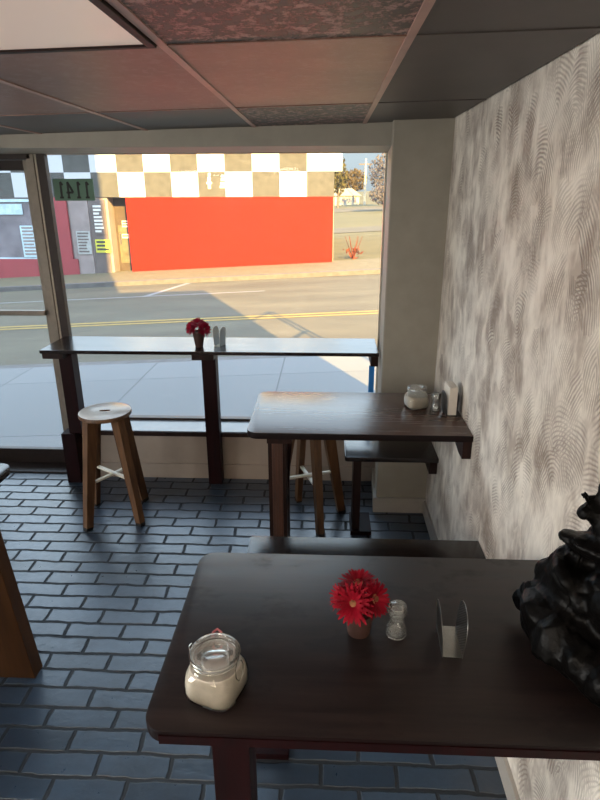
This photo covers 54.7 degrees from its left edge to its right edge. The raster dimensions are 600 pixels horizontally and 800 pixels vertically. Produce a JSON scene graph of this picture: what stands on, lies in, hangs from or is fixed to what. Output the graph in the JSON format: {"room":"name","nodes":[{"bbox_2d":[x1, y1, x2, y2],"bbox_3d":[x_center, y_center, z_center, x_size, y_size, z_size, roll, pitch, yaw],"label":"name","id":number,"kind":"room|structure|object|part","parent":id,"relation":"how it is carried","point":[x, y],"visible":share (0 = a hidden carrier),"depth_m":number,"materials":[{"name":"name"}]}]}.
{"room":"cafe","nodes":[
{"label":"cafe","id":0,"kind":"room"},
{"bbox_2d":[0,122,392,153],"bbox_3d":[-1.752,-1.762,3.844,5.323,0.216,0.660,1,20,2],"label":"wall","id":1,"kind":"structure","parent":0,"point":[349,137],"depth_m":3.52,"materials":[{"name":"paint"}]},
{"bbox_2d":[0,160,65,462],"bbox_3d":[-2.425,-0.576,4.553,0.985,2.412,0.115,1,20,2],"label":"door","id":2,"kind":"structure","parent":1,"relation":"in","point":[7,453],"depth_m":4.66,"materials":[{"name":"brown metal"}]},
{"bbox_3d":[-2.392,-1.690,4.188,0.815,0.068,0.050,1,20,2],"label":"rail","id":3,"kind":"part","parent":2,"relation":"part of","materials":[{"name":"brown metal"}]},
{"bbox_3d":[-2.385,0.467,4.959,0.815,0.135,0.050,1,20,2],"label":"rail","id":4,"kind":"part","parent":2,"relation":"part of","materials":[{"name":"brown wood"}]},
{"bbox_2d":[0,154,66,472],"bbox_3d":[-2.419,-0.592,4.508,1.040,2.452,0.260,1,20,2],"label":"trim","id":5,"kind":"structure","parent":1,"relation":"attached to","point":[21,467],"depth_m":4.83,"materials":[{"name":"brown metal"}]},
{"bbox_2d":[101,435,374,480],"bbox_3d":[-0.596,0.447,4.770,2.405,0.490,0.302,1,20,2],"label":"wall","id":6,"kind":"structure","parent":0,"point":[159,456],"depth_m":4.63,"materials":[{"name":"paint"}]},
{"bbox_2d":[26,154,71,428],"bbox_3d":[-1.868,-0.594,4.539,0.129,2.452,0.090,1,20,2],"label":"trim","id":7,"kind":"structure","parent":6,"relation":"attached to","point":[37,164],"depth_m":4.31,"materials":[{"name":"brown metal"}]},
{"bbox_3d":[-1.834,-0.602,4.531,0.060,2.432,0.053,1,20,2],"label":"post","id":8,"kind":"part","parent":7,"relation":"part of","materials":[{"name":"brown wood"}]},
{"bbox_2d":[80,419,249,436],"bbox_3d":[-0.589,0.229,4.626,2.346,0.040,0.245,1,20,2],"label":"trim","id":9,"kind":"structure","parent":6,"relation":"on","point":[187,428],"depth_m":4.58,"materials":[{"name":"paint"}]},
{"bbox_2d":[45,152,387,420],"bbox_3d":[-0.593,-0.750,4.430,2.424,2.112,0.075,1,20,2],"label":"window","id":10,"kind":"structure","parent":6,"relation":"in","point":[135,417],"depth_m":4.30,"materials":[{"name":"brown metal"}]},
{"bbox_2d":[52,179,94,200],"bbox_3d":[-1.638,-1.522,4.201,0.295,0.150,0.010,1,20,2],"label":"number sign","id":11,"kind":"object","parent":10,"relation":"attached to","point":[64,189],"visible":1,"depth_m":4.20,"materials":[{"name":"green plastic"}]},
{"bbox_3d":[-0.600,-1.740,4.084,2.415,0.014,0.060,1,20,2],"label":"frame","id":12,"kind":"part","parent":10,"relation":"part of","materials":[{"name":"brown metal"}]},
{"bbox_2d":[368,365,374,391],"bbox_3d":[0.559,-0.165,4.553,0.042,0.220,0.006,1,20,2],"label":"tape","id":13,"kind":"object","parent":10,"relation":"attached to","point":[371,369],"visible":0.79,"depth_m":4.55,"materials":[{"name":"blue plastic"}]},
{"bbox_2d":[0,472,506,799],"bbox_3d":[-1.951,2.049,0.912,5.473,0.120,8.760,1,20,2],"label":"floor","id":14,"kind":"structure","parent":0,"point":[103,605],"depth_m":2.98,"materials":[{"name":"tile"}]},
{"bbox_2d":[0,463,42,677],"bbox_3d":[-1.765,0.917,2.313,1.015,1.066,0.875,1,20,2],"label":"bar stool","id":15,"kind":"object","parent":14,"relation":"on","point":[19,654],"visible":1,"depth_m":2.68,"materials":[{"name":"brown wood"}]},
{"bbox_3d":[-1.757,0.817,2.641,1.000,1.034,0.080,1,20,2],"label":"leg","id":16,"kind":"part","parent":15,"relation":"part of","materials":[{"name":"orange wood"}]},
{"bbox_2d":[78,402,148,531],"bbox_3d":[-1.308,0.449,4.027,0.417,0.804,0.417,-4,20,-9],"label":"bar stool","id":17,"kind":"object","parent":14,"relation":"on","point":[117,414],"visible":1,"depth_m":3.91,"materials":[{"name":"brown wood"}]},
{"bbox_3d":[-1.408,0.496,3.892,0.054,0.766,0.196,13,24,33],"label":"leg","id":18,"kind":"part","parent":17,"relation":"part of","materials":[{"name":"brown wood"}]},
{"bbox_3d":[-1.451,0.414,4.121,0.198,0.767,0.054,13,24,33],"label":"leg","id":19,"kind":"part","parent":17,"relation":"part of","materials":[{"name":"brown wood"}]},
{"bbox_3d":[-1.309,0.084,3.897,0.344,0.030,0.344,-4,20,-9],"label":"seat","id":20,"kind":"part","parent":17,"relation":"part of","materials":[{"name":"brown wood"}]},
{"bbox_3d":[-1.165,0.480,3.932,0.196,0.766,0.054,13,24,33],"label":"leg","id":21,"kind":"part","parent":17,"relation":"part of","materials":[{"name":"brown wood"}]},
{"bbox_3d":[-1.208,0.399,4.162,0.054,0.767,0.198,13,24,33],"label":"leg","id":22,"kind":"part","parent":17,"relation":"part of","materials":[{"name":"brown wood"}]},
{"bbox_2d":[39,336,378,483],"bbox_3d":[-0.647,0.112,4.480,2.421,1.115,0.434,1,20,2],"label":"bar table","id":23,"kind":"object","parent":14,"relation":"on","point":[66,349],"depth_m":4.33,"materials":[{"name":"brown wood"}]},
{"bbox_3d":[-1.733,-0.074,4.429,0.100,0.667,0.105,1,20,2],"label":"post","id":24,"kind":"part","parent":23,"relation":"part of","materials":[{"name":"paint"}]},
{"bbox_2d":[185,318,211,347],"bbox_3d":[-0.732,-0.492,4.191,0.190,0.217,0.146,1,20,2],"label":"flower pot","id":25,"kind":"object","parent":23,"relation":"on","point":[203,327],"visible":1,"depth_m":4.16,"materials":[{"name":"ceramic"}]},
{"bbox_3d":[-0.733,-0.443,4.204,0.092,0.116,0.092,1,20,2],"label":"pot","id":26,"kind":"part","parent":25,"relation":"part of","materials":[{"name":"ceramic"}]},
{"bbox_2d":[39,336,378,356],"bbox_3d":[-0.646,-0.401,4.297,2.416,0.026,0.434,1,20,2],"label":"countertop","id":27,"kind":"structure","parent":23,"relation":"on","point":[350,347],"depth_m":4.22,"materials":[{"name":"brown wood"}]},
{"bbox_3d":[-0.667,0.139,4.449,0.105,1.085,0.096,1,20,2],"label":"post","id":28,"kind":"part","parent":23,"relation":"part of","materials":[{"name":"paint"}]},
{"bbox_2d":[212,326,225,346],"bbox_3d":[-0.589,-0.469,4.240,0.066,0.140,0.087,8,21,21],"label":"napkin holder","id":29,"kind":"object","parent":23,"relation":"on","point":[218,341],"visible":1,"depth_m":4.24,"materials":[{"name":"metal"}]},
{"bbox_3d":[-0.614,-0.473,4.250,0.011,0.139,0.085,8,21,21],"label":"plate","id":30,"kind":"part","parent":29,"relation":"part of","materials":[{"name":"plastic"}]},
{"bbox_3d":[-0.563,-0.466,4.231,0.011,0.139,0.085,8,21,21],"label":"plate","id":31,"kind":"part","parent":29,"relation":"part of","materials":[{"name":"plastic"}]},
{"bbox_2d":[290,440,345,536],"bbox_3d":[0.059,0.461,3.981,0.417,0.804,0.417,10,22,26],"label":"bar stool","id":32,"kind":"object","parent":14,"relation":"on","point":[316,480],"visible":0.37,"depth_m":3.98,"materials":[{"name":"brown wood"}]},
{"bbox_3d":[-0.107,0.477,3.931,0.198,0.767,0.054,-6,21,-16],"label":"leg","id":33,"kind":"part","parent":32,"relation":"part of","materials":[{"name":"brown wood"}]},
{"bbox_3d":[0.007,0.403,4.138,0.054,0.767,0.198,-6,21,-16],"label":"leg","id":34,"kind":"part","parent":32,"relation":"part of","materials":[{"name":"brown wood"}]},
{"bbox_3d":[0.112,0.515,3.823,0.054,0.766,0.196,-6,21,-16],"label":"leg","id":35,"kind":"part","parent":32,"relation":"part of","materials":[{"name":"brown wood"}]},
{"bbox_3d":[0.226,0.441,4.030,0.196,0.766,0.054,-6,21,-16],"label":"leg","id":36,"kind":"part","parent":32,"relation":"part of","materials":[{"name":"brown wood"}]},
{"bbox_2d":[247,392,473,536],"bbox_3d":[0.303,0.558,3.314,1.112,1.055,0.635,1,20,2],"label":"bar table","id":37,"kind":"object","parent":14,"relation":"on","point":[280,418],"visible":0.76,"depth_m":3.03,"materials":[{"name":"brown wood"}]},
{"bbox_3d":[-0.113,0.652,3.158,0.055,0.985,0.108,1,20,2],"label":"leg","id":38,"kind":"part","parent":37,"relation":"part of","materials":[{"name":"brown wood"}]},
{"bbox_3d":[-0.103,0.559,3.426,0.080,0.980,0.100,1,20,2],"label":"leg","id":39,"kind":"part","parent":37,"relation":"part of","materials":[{"name":"brown wood"}]},
{"bbox_2d":[404,384,428,409],"bbox_3d":[0.639,-0.019,3.184,0.122,0.117,0.122,-3,20,-9],"label":"jar","id":40,"kind":"object","parent":37,"relation":"on","point":[418,389],"visible":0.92,"depth_m":3.17,"materials":[{"name":"clear glass"}]},
{"bbox_2d":[404,392,427,408],"bbox_3d":[0.639,0.001,3.191,0.116,0.068,0.116,-3,20,-9],"label":"sugar","id":41,"kind":"object","parent":40,"relation":"in","point":[413,400],"visible":0.96,"depth_m":3.15,"materials":[{"name":"white food"}]},
{"bbox_3d":[0.639,-0.067,3.167,0.104,0.014,0.104,-3,20,-9],"label":"lid","id":42,"kind":"part","parent":40,"relation":"part of","materials":[{"name":"clear glass"}]},
{"bbox_2d":[430,392,440,410],"bbox_3d":[0.735,0.007,3.141,0.055,0.096,0.055,1,20,2],"label":"shaker","id":43,"kind":"object","parent":37,"relation":"on","point":[432,408],"visible":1,"depth_m":3.15,"materials":[{"name":"clear glass"}]},
{"bbox_2d":[441,390,458,415],"bbox_3d":[0.800,0.008,3.101,0.070,0.121,0.117,-1,20,-1],"label":"napkin holder","id":44,"kind":"object","parent":37,"relation":"on","point":[443,402],"visible":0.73,"depth_m":3.08,"materials":[{"name":"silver metal"}]},
{"bbox_3d":[0.770,0.008,3.100,0.010,0.119,0.115,-1,20,-1],"label":"plate","id":45,"kind":"part","parent":44,"relation":"part of","materials":[{"name":"grey metal"}]},
{"bbox_2d":[444,381,457,414],"bbox_3d":[0.801,-0.011,3.094,0.043,0.156,0.112,-1,20,-1],"label":"napkins","id":46,"kind":"object","parent":44,"relation":"in","point":[451,390],"visible":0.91,"depth_m":3.05,"materials":[{"name":"white paper"}]},
{"bbox_2d":[247,536,485,759],"bbox_3d":[0.286,1.058,2.534,1.067,0.640,0.640,1,20,2],"label":"bench","id":47,"kind":"object","parent":14,"relation":"on","point":[257,544],"visible":0.33,"depth_m":2.65,"materials":[{"name":"brown wood"}]},
{"bbox_3d":[0.291,0.721,2.572,1.066,0.032,0.340,1,20,2],"label":"seat","id":48,"kind":"part","parent":47,"relation":"part of","materials":[{"name":"brown wood"}]},
{"bbox_2d":[146,552,599,799],"bbox_3d":[0.223,1.119,1.754,1.124,1.050,0.683,1,20,2],"label":"bar table","id":49,"kind":"object","parent":14,"relation":"on","point":[311,685],"visible":0.94,"depth_m":1.44,"materials":[{"name":"wood"}]},
{"bbox_2d":[184,628,247,711],"bbox_3d":[-0.196,0.634,1.369,0.136,0.125,0.137,8,21,21],"label":"jar","id":50,"kind":"object","parent":49,"relation":"on","point":[211,655],"visible":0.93,"depth_m":1.35,"materials":[{"name":"clear glass"}]},
{"bbox_3d":[-0.198,0.583,1.347,0.112,0.015,0.112,8,21,21],"label":"lid","id":51,"kind":"part","parent":50,"relation":"part of","materials":[{"name":"clear glass"}]},
{"bbox_2d":[185,655,246,710],"bbox_3d":[-0.198,0.651,1.371,0.124,0.085,0.124,8,21,21],"label":"sugar","id":52,"kind":"object","parent":50,"relation":"in","point":[219,692],"visible":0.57,"depth_m":1.32,"materials":[{"name":"white food"}]},
{"bbox_3d":[-0.163,1.220,1.587,0.090,0.975,0.110,1,20,2],"label":"leg","id":53,"kind":"part","parent":49,"relation":"part of","materials":[{"name":"paint"}]},
{"bbox_2d":[329,568,389,638],"bbox_3d":[0.156,0.544,1.544,0.156,0.175,0.147,-17,25,-38],"label":"flower pot","id":54,"kind":"object","parent":49,"relation":"on","point":[359,608],"visible":1,"depth_m":1.52,"materials":[{"name":"ceramic"}]},
{"bbox_3d":[0.138,0.528,1.505,0.027,0.024,0.020,1,20,2],"label":"flower","id":55,"kind":"part","parent":54,"relation":"part of","materials":[{"name":"yellow plant"}]},
{"bbox_3d":[0.159,0.593,1.560,0.086,0.072,0.086,1,20,2],"label":"pot","id":56,"kind":"part","parent":54,"relation":"part of","materials":[{"name":"ceramic"}]},
{"bbox_3d":[0.198,0.522,1.523,0.026,0.024,0.016,-17,26,-39],"label":"flower","id":57,"kind":"part","parent":54,"relation":"part of","materials":[{"name":"plant"}]},
{"bbox_2d":[386,600,407,640],"bbox_3d":[0.258,0.585,1.545,0.055,0.096,0.055,1,20,2],"label":"shaker","id":58,"kind":"object","parent":49,"relation":"on","point":[394,632],"visible":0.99,"depth_m":1.56,"materials":[{"name":"clear glass"}]},
{"bbox_2d":[437,599,467,658],"bbox_3d":[0.394,0.585,1.514,0.068,0.116,0.117,2,20,5],"label":"napkin holder","id":59,"kind":"object","parent":49,"relation":"on","point":[449,640],"visible":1,"depth_m":1.51,"materials":[{"name":"metal"}]},
{"bbox_3d":[0.365,0.584,1.517,0.010,0.114,0.115,2,20,5],"label":"plate","id":60,"kind":"part","parent":59,"relation":"part of","materials":[{"name":"grey metal"}]},
{"bbox_3d":[0.423,0.586,1.511,0.010,0.114,0.115,2,20,5],"label":"plate","id":61,"kind":"part","parent":59,"relation":"part of","materials":[{"name":"grey metal"}]},
{"bbox_2d":[512,484,599,707],"bbox_3d":[0.670,0.436,1.389,0.212,0.477,0.405,1,20,2],"label":"sculpture","id":62,"kind":"object","parent":49,"relation":"on","point":[559,608],"visible":1,"depth_m":1.39,"materials":[{"name":"black stone"}]},
{"bbox_2d":[344,440,438,534],"bbox_3d":[0.590,0.590,3.920,0.592,0.585,0.310,1,20,2],"label":"bench","id":63,"kind":"object","parent":14,"relation":"on","point":[356,452],"visible":0.95,"depth_m":3.80,"materials":[{"name":"brown wood"}]},
{"bbox_3d":[0.378,0.593,3.915,0.050,0.523,0.180,1,20,2],"label":"leg","id":64,"kind":"part","parent":63,"relation":"part of","materials":[{"name":"brown wood"}]},
{"bbox_3d":[0.588,0.330,3.827,0.591,0.032,0.310,1,20,2],"label":"seat","id":65,"kind":"part","parent":63,"relation":"part of","materials":[{"name":"brown wood"}]},
{"bbox_2d":[0,0,599,134],"bbox_3d":[-1.799,-0.409,-0.060,6.000,0.268,9.000,1,20,2],"label":"ceiling","id":66,"kind":"structure","parent":0,"point":[213,63],"depth_m":1.81,"materials":[{"name":"tile"}]},
{"bbox_2d":[0,0,155,54],"bbox_3d":[-0.719,-0.738,0.991,0.627,0.021,1.187,-1,20,3],"label":"recessed light","id":67,"kind":"object","parent":66,"relation":"in","point":[26,26],"visible":0.9,"depth_m":1.35,"materials":[{"name":"white plastic"}]},
{"bbox_2d":[375,118,454,497],"bbox_3d":[0.739,-0.499,4.124,0.361,2.698,0.760,1,20,2],"label":"wall column","id":68,"kind":"structure","parent":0,"point":[419,162],"depth_m":3.61,"materials":[{"name":"grey paint"}]},
{"bbox_2d":[372,468,425,512],"bbox_3d":[0.723,0.674,4.381,0.376,0.115,0.488,1,20,2],"label":"baseboard","id":69,"kind":"structure","parent":68,"relation":"attached to","point":[380,504],"depth_m":4.15,"materials":[{"name":"paint"}]},
{"bbox_2d":[425,32,599,799],"bbox_3d":[0.968,0.831,0.357,0.477,2.768,8.800,1,20,2],"label":"wall","id":70,"kind":"structure","parent":0,"point":[519,333],"depth_m":2.10,"materials":[{"name":"paint"}]},
{"bbox_2d":[423,501,519,799],"bbox_3d":[0.714,2.091,0.443,0.026,0.100,7.890,1,20,2],"label":"baseboard","id":71,"kind":"structure","parent":70,"relation":"attached to","point":[505,772],"depth_m":2.25,"materials":[{"name":"paint"}]},
{"label":"outside","id":72,"kind":"structure","parent":0,"visible":0},
{"bbox_2d":[0,258,380,286],"bbox_3d":[0.800,-3.997,17.254,32.000,1.600,2.580,1,20,2],"label":"sidewalk","id":73,"kind":"structure","parent":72,"point":[375,263],"depth_m":17.26,"materials":[{"name":"beige concrete"}]},
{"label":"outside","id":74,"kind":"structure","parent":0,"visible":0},
{"bbox_2d":[333,226,381,232],"bbox_3d":[21.565,-9.024,29.494,39.700,0.830,3.500,1,20,2],"label":"lane","id":75,"kind":"structure","parent":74,"point":[367,228],"depth_m":30.30,"materials":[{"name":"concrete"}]},
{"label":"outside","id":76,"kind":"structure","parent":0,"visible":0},
{"bbox_2d":[334,206,382,211],"bbox_3d":[32.647,-17.360,51.762,59.700,0.889,8.000,1,20,2],"label":"lane","id":77,"kind":"structure","parent":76,"point":[374,207],"depth_m":52.81,"materials":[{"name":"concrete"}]},
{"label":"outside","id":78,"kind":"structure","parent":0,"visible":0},
{"bbox_2d":[127,191,382,270],"bbox_3d":[14.025,-28.887,84.092,100.000,3.407,141.100,1,20,2],"label":"lot","id":79,"kind":"structure","parent":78,"point":[371,241],"depth_m":28.15,"materials":[{"name":"beige concrete"}]},
{"bbox_2d":[0,153,342,277],"bbox_3d":[-6.742,-7.314,22.201,16.420,5.200,9.120,1,20,2],"label":"building","id":80,"kind":"structure","parent":79,"relation":"on","point":[181,211],"depth_m":17.77,"materials":[{"name":"paint"}]},
{"bbox_2d":[0,204,22,214],"bbox_3d":[-9.679,-5.921,18.021,2.150,0.310,0.016,1,20,2],"label":"poster","id":81,"kind":"object","parent":80,"relation":"attached to","point":[5,209],"visible":1,"depth_m":17.99,"materials":[{"name":"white paper"}]},
{"bbox_2d":[19,226,36,256],"bbox_3d":[-8.462,-4.998,18.293,0.620,0.960,0.016,1,20,2],"label":"poster","id":82,"kind":"object","parent":80,"relation":"attached to","point":[27,236],"visible":0.76,"depth_m":18.29,"materials":[{"name":"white paper"}]},
{"bbox_3d":[-11.094,-3.975,18.842,8.100,1.200,0.120,1,20,2],"label":"panel","id":83,"kind":"part","parent":80,"relation":"part of","materials":[{"name":"red paint"}]},
{"bbox_2d":[68,201,95,273],"bbox_3d":[-6.850,-5.086,18.273,0.600,2.250,0.060,1,20,2],"label":"light","id":84,"kind":"object","parent":80,"relation":"attached to","point":[79,212],"depth_m":18.18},
{"bbox_2d":[76,231,91,253],"bbox_3d":[-6.793,-4.948,18.258,0.440,0.700,0.016,1,20,2],"label":"poster","id":85,"kind":"object","parent":80,"relation":"attached to","point":[83,237],"visible":1,"depth_m":18.25,"materials":[{"name":"grey paper"}]},
{"bbox_2d":[91,204,105,233],"bbox_3d":[-6.245,-5.605,17.996,0.340,0.910,0.016,1,20,2],"label":"poster","id":86,"kind":"object","parent":80,"relation":"attached to","point":[97,209],"visible":1,"depth_m":17.99,"materials":[{"name":"paper"}]},
{"bbox_2d":[88,200,111,272],"bbox_3d":[-6.261,-5.091,18.237,0.500,2.280,0.050,1,20,2],"label":"light","id":87,"kind":"object","parent":80,"relation":"attached to","point":[102,262],"depth_m":18.23,"materials":[{"name":"paint"}]},
{"bbox_2d":[95,239,111,252],"bbox_3d":[-6.193,-4.846,18.265,0.480,0.400,0.016,1,20,2],"label":"sign","id":88,"kind":"object","parent":80,"relation":"attached to","point":[102,245],"visible":1,"depth_m":18.26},
{"bbox_2d":[96,241,108,249],"bbox_3d":[-6.200,-4.855,18.257,0.390,0.284,0.005,1,20,2],"label":"print","id":89,"kind":"object","parent":88,"relation":"attached to","point":[100,245],"depth_m":18.26},
{"bbox_3d":[-5.608,-5.249,18.718,0.580,2.350,0.060,1,20,2],"label":"door","id":90,"kind":"part","parent":80,"relation":"part of","materials":[{"name":"yellow paint"}]},
{"bbox_2d":[122,221,127,226],"bbox_3d":[-5.557,-5.618,18.517,0.250,0.200,0.016,1,20,2],"label":"poster","id":91,"kind":"object","parent":80,"relation":"attached to","point":[124,223],"visible":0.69,"depth_m":18.51,"materials":[{"name":"white paper"}]},
{"bbox_3d":[-5.609,-5.035,18.758,0.440,1.180,0.030,1,20,2],"label":"door pane","id":92,"kind":"part","parent":80,"relation":"part of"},
{"bbox_3d":[-2.156,-4.732,18.132,6.340,3.050,0.140,1,20,2],"label":"painted panel","id":93,"kind":"part","parent":80,"relation":"part of","materials":[{"name":"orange paint"}]},
{"bbox_2d":[334,158,348,207],"bbox_3d":[3.788,-21.706,57.953,2.216,5.195,2.104,1,20,2],"label":"tree","id":94,"kind":"object","parent":79,"relation":"on","point":[339,182],"visible":0.55,"depth_m":57.62,"materials":[{"name":"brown plant"}]},
{"bbox_2d":[334,188,360,205],"bbox_3d":[5.320,-23.087,66.278,3.200,2.050,3.700,1,20,2],"label":"house","id":95,"kind":"structure","parent":79,"relation":"on","point":[349,196],"depth_m":64.83,"materials":[{"name":"white"}]},
{"bbox_2d":[343,236,363,258],"bbox_3d":[1.710,-4.902,18.780,0.574,0.778,0.574,-13,24,-32],"label":"shrub","id":96,"kind":"object","parent":79,"relation":"on","point":[354,250],"visible":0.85,"depth_m":18.75,"materials":[{"name":"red plant"}]},
{"bbox_2d":[344,168,367,191],"bbox_3d":[8.546,-33.397,89.705,3.793,4.599,3.991,1,20,2],"label":"tree","id":97,"kind":"object","parent":79,"relation":"on","point":[358,176],"visible":0.91,"depth_m":88.79,"materials":[{"name":"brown plant"}]},
{"bbox_2d":[359,159,371,204],"bbox_3d":[6.918,-23.026,61.599,1.400,4.800,0.257,1,20,2],"label":"utility pole","id":98,"kind":"object","parent":79,"relation":"on","point":[365,164],"visible":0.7,"depth_m":61.49,"materials":[{"name":"white wood"}]},
{"bbox_2d":[368,153,384,187],"bbox_3d":[8.317,-21.146,55.812,3.696,5.150,3.578,1,20,2],"label":"tree","id":99,"kind":"object","parent":79,"relation":"on","point":[379,179],"visible":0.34,"depth_m":55.23,"materials":[{"name":"grey plant"}]},
{"bbox_2d":[369,181,383,204],"bbox_3d":[6.885,-16.442,46.944,2.676,2.635,2.538,1,20,2],"label":"tree","id":100,"kind":"object","parent":79,"relation":"on","point":[378,196],"visible":0.47,"depth_m":46.68,"materials":[{"name":"grey plant"}]},
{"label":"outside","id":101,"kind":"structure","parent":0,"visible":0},
{"bbox_2d":[0,274,379,365],"bbox_3d":[0.544,-1.974,11.957,32.000,1.600,8.430,1,20,2],"label":"road","id":102,"kind":"structure","parent":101,"point":[345,293],"depth_m":11.93,"materials":[{"name":"grey asphalt"}]},
{"bbox_2d":[8,291,257,302],"bbox_3d":[-8.100,-2.386,14.467,14.500,0.725,0.090,1,20,2],"label":"road marking","id":103,"kind":"object","parent":102,"relation":"on","point":[245,291],"visible":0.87,"depth_m":14.21,"materials":[{"name":"white paint"}]},
{"bbox_2d":[0,356,310,368],"bbox_3d":[0.351,-0.550,7.904,32.000,1.750,0.170,1,20,2],"label":"curb","id":104,"kind":"object","parent":102,"relation":"on","point":[228,357],"visible":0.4,"depth_m":8.03,"materials":[{"name":"concrete"}]},
{"bbox_2d":[145,283,189,295],"bbox_3d":[-3.428,-2.900,15.180,0.153,0.035,2.134,7,21,18],"label":"road marking","id":105,"kind":"object","parent":102,"relation":"on","point":[185,283],"visible":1,"depth_m":15.12,"materials":[{"name":"white paint"}]},
{"bbox_2d":[0,312,378,329],"bbox_3d":[0.491,-1.583,10.845,32.000,1.600,0.110,1,20,2],"label":"yellow line","id":106,"kind":"structure","parent":102,"relation":"on","point":[378,312],"depth_m":10.98,"materials":[{"name":"paint"}]},
{"bbox_2d":[0,310,378,327],"bbox_3d":[0.501,-1.657,11.052,32.000,1.600,0.110,1,20,2],"label":"yellow line","id":107,"kind":"structure","parent":102,"relation":"on","point":[371,310],"depth_m":11.19,"materials":[{"name":"paint"}]},
{"bbox_2d":[0,269,379,291],"bbox_3d":[0.738,-3.464,15.986,32.000,1.750,0.170,1,20,2],"label":"curb","id":108,"kind":"object","parent":102,"relation":"on","point":[361,271],"visible":0.51,"depth_m":16.11,"materials":[{"name":"concrete"}]},
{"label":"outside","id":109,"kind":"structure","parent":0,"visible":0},
{"bbox_2d":[0,356,375,446],"bbox_3d":[0.277,-0.002,6.371,32.000,1.750,3.090,1,20,2],"label":"sidewalk","id":110,"kind":"structure","parent":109,"point":[30,413],"depth_m":6.84,"materials":[{"name":"concrete"}]}
]}

